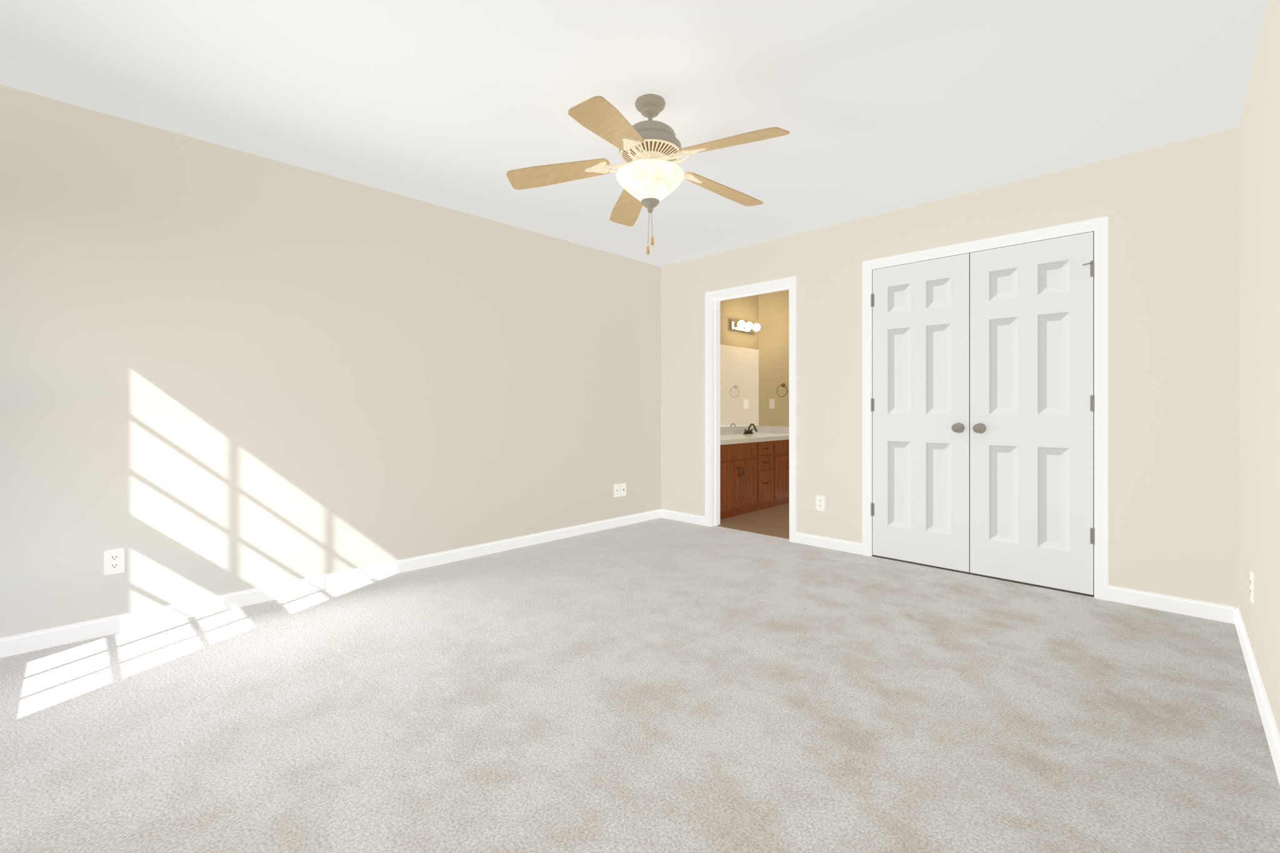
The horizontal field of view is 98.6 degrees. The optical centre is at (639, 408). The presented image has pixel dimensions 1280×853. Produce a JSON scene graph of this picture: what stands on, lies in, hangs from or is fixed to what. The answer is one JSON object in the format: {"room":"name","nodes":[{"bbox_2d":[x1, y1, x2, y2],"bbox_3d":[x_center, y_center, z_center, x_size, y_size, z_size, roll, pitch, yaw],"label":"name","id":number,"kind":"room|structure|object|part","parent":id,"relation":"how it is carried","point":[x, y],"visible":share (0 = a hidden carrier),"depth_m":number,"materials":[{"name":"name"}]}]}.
{"room":"empty bedroom","nodes":[
{"label":"empty bedroom","id":0,"kind":"room"},
{"bbox_2d":[0,84,758,638],"bbox_3d":[-0.794,-0.130,4.417,0.115,2.500,6.480,0,0,44],"label":"wall","id":1,"kind":"structure","parent":0,"point":[225,370],"depth_m":3.05,"materials":[{"name":"paint"}]},
{"bbox_2d":[103,548,124,574],"bbox_3d":[-2.477,0.722,2.595,0.008,0.114,0.070,0,0,44],"label":"electrical outlet","id":2,"kind":"object","parent":1,"relation":"attached to","point":[114,561],"visible":1,"depth_m":2.59,"materials":[{"name":"white plastic"}]},
{"bbox_2d":[0,509,661,658],"bbox_3d":[-1.357,1.019,3.745,0.014,0.082,4.500,0,0,44],"label":"baseboard","id":3,"kind":"structure","parent":1,"relation":"attached to","point":[52,637],"depth_m":3.03,"materials":[{"name":"white wood"}]},
{"bbox_2d":[613,483,619,497],"bbox_3d":[-0.207,0.735,4.934,0.007,0.114,0.070,0,0,44],"label":"outlet","id":4,"kind":"object","parent":1,"relation":"attached to","point":[616,490],"visible":1,"depth_m":4.93,"materials":[{"name":"white plastic"}]},
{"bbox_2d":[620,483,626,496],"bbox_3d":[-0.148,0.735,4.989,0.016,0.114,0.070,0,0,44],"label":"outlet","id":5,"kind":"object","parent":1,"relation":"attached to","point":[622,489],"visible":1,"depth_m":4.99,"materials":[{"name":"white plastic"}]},
{"bbox_2d":[720,344,758,427],"bbox_3d":[1.088,-0.250,6.267,0.005,0.910,0.966,0,0,44],"label":"mirror","id":6,"kind":"object","parent":1,"relation":"attached to","point":[739,386],"visible":0.64,"depth_m":6.31,"materials":[{"name":"beige mirror"}]},
{"bbox_2d":[730,319,760,333],"bbox_3d":[1.230,-0.945,6.314,0.144,0.110,0.480,0,0,44],"label":"sconce","id":7,"kind":"object","parent":1,"relation":"attached to","point":[742,325],"visible":1,"depth_m":6.26,"materials":[{"name":"white glass"}]},
{"bbox_2d":[0,0,1267,266],"bbox_3d":[-0.034,-1.430,2.380,4.045,0.100,4.615,0,0,44],"label":"ceiling","id":8,"kind":"structure","parent":0,"point":[874,107],"depth_m":2.37,"materials":[{"name":"white paint"}]},
{"bbox_2d":[506,93,789,254],"bbox_3d":[0.080,-1.036,2.463,1.221,0.688,1.254,0,0,44],"label":"ceiling fan","id":9,"kind":"object","parent":8,"relation":"hanging from","point":[650,174],"visible":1,"depth_m":2.41,"materials":[{"name":"beige wood"}]},
{"bbox_3d":[0.046,-0.819,2.480,0.018,0.154,0.018,0,0,44],"label":"chain","id":10,"kind":"part","parent":9,"relation":"part of","materials":[{"name":"grey metal"}]},
{"bbox_3d":[0.046,-1.001,2.480,0.307,0.140,0.307,0,0,44],"label":"lamp shade","id":11,"kind":"part","parent":9,"relation":"part of","materials":[{"name":"white glass"}]},
{"bbox_2d":[0,517,1279,852],"bbox_3d":[0.262,1.090,2.684,3.815,0.060,5.235,0,0,44],"label":"floor","id":12,"kind":"structure","parent":0,"point":[662,686],"depth_m":1.88,"materials":[{"name":"grey carpet"}]},
{"bbox_2d":[716,503,789,539],"bbox_3d":[1.534,1.092,5.332,1.950,0.056,1.695,0,0,44],"label":"floor","id":13,"kind":"structure","parent":0,"point":[773,521],"depth_m":5.16,"materials":[{"name":"brown"}]},
{"bbox_2d":[720,436,789,519],"bbox_3d":[1.081,0.697,5.817,0.620,0.725,1.624,0,0,44],"label":"bathroom vanity","id":14,"kind":"object","parent":13,"relation":"on","point":[754,468],"depth_m":5.49,"materials":[{"name":"brown wood"}]},
{"bbox_2d":[743,423,757,434],"bbox_3d":[1.273,0.231,6.279,0.142,0.123,0.200,0,0,44],"label":"faucet","id":15,"kind":"object","parent":14,"relation":"on","point":[747,432],"depth_m":6.27,"materials":[{"name":"brown metal"}]},
{"bbox_2d":[758,289,789,426],"bbox_3d":[2.833,-0.130,5.331,3.815,2.500,0.115,0,0,44],"label":"wall","id":16,"kind":"structure","parent":0,"point":[774,342],"depth_m":6.44,"materials":[{"name":"brown paint"}]},
{"bbox_2d":[769,398,774,408],"bbox_3d":[1.551,-0.055,6.484,0.070,0.115,0.017,0,0,44],"label":"light switch","id":17,"kind":"object","parent":16,"relation":"attached to","point":[772,403],"visible":1,"depth_m":6.48,"materials":[{"name":"beige plastic"}]},
{"bbox_2d":[776,383,787,396],"bbox_3d":[1.649,-0.214,6.370,0.140,0.160,0.044,0,0,44],"label":"towel ring","id":18,"kind":"object","parent":16,"relation":"attached to","point":[782,385],"visible":1,"depth_m":6.37,"materials":[{"name":"brown metal"}]},
{"bbox_2d":[661,127,1238,609],"bbox_3d":[1.614,-0.130,4.076,3.815,2.500,0.115,0,0,44],"label":"wall","id":19,"kind":"structure","parent":0,"point":[1171,211],"depth_m":3.01,"materials":[{"name":"beige paint"}]},
{"bbox_2d":[705,276,796,543],"bbox_3d":[0.960,0.009,4.711,0.894,2.106,0.159,0,0,44],"label":"door frame","id":20,"kind":"structure","parent":19,"relation":"attached to","point":[790,282],"depth_m":4.94,"materials":[{"name":"white wood"}]},
{"bbox_2d":[816,495,824,511],"bbox_3d":[1.381,0.724,4.216,0.070,0.114,0.008,0,0,44],"label":"electrical outlet","id":21,"kind":"object","parent":19,"relation":"attached to","point":[820,502],"visible":1,"depth_m":4.21,"materials":[{"name":"white plastic"}]},
{"bbox_2d":[661,509,1234,623],"bbox_3d":[1.569,1.019,4.031,3.787,0.082,0.016,0,0,44],"label":"baseboard","id":22,"kind":"structure","parent":19,"relation":"attached to","point":[1208,610],"depth_m":2.95,"materials":[{"name":"white wood"}]},
{"bbox_2d":[861,216,1108,601],"bbox_3d":[2.145,0.021,3.560,1.269,2.076,0.117,0,0,44],"label":"door frame","id":23,"kind":"structure","parent":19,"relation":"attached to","point":[871,356],"depth_m":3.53,"materials":[{"name":"white wood"}]},
{"bbox_2d":[871,231,1094,597],"bbox_3d":[2.094,0.031,3.507,1.232,2.057,0.107,0,0,44],"label":"closet door","id":24,"kind":"structure","parent":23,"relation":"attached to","point":[996,578],"depth_m":3.44,"materials":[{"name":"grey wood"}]},
{"bbox_2d":[870,293,874,516],"bbox_3d":[1.661,-0.026,3.945,0.032,1.595,0.012,0,0,44],"label":"closet door left hinges","id":25,"kind":"object","parent":24,"relation":"attached to","point":[872,404],"visible":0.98,"depth_m":3.94,"materials":[{"name":"silver metal"}]},
{"bbox_3d":[2.039,0.125,3.536,0.066,0.066,0.072,0,0,44],"label":"knob","id":26,"kind":"part","parent":24,"relation":"part of","materials":[{"name":"silver metal"}]},
{"bbox_3d":[2.125,0.125,3.453,0.066,0.066,0.072,0,0,44],"label":"knob","id":27,"kind":"part","parent":24,"relation":"part of","materials":[{"name":"silver metal"}]},
{"bbox_2d":[1082,260,1094,544],"bbox_3d":[2.531,-0.035,3.097,0.066,1.600,0.015,0,0,44],"label":"closet door right hinges","id":28,"kind":"object","parent":24,"relation":"attached to","point":[1092,409],"visible":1,"depth_m":3.10,"materials":[{"name":"silver metal"}]},
{"bbox_2d":[1238,0,1279,735],"bbox_3d":[2.026,-0.130,1.680,0.115,2.500,6.480,0,0,44],"label":"wall","id":29,"kind":"structure","parent":0,"point":[1259,341],"depth_m":1.99,"materials":[{"name":"beige paint"}]},
{"bbox_2d":[1250,571,1254,603],"bbox_3d":[2.452,0.717,2.207,0.008,0.114,0.070,0,0,44],"label":"electrical outlet","id":30,"kind":"object","parent":29,"relation":"attached to","point":[1252,584],"visible":1,"depth_m":2.18,"materials":[{"name":"white plastic"}]},
{"bbox_2d":[1234,607,1279,784],"bbox_3d":[1.370,1.019,1.095,0.016,0.082,4.502,0,0,44],"label":"baseboard","id":31,"kind":"structure","parent":29,"relation":"attached to","point":[1270,727],"depth_m":1.92,"materials":[{"name":"white wood"}]}
]}

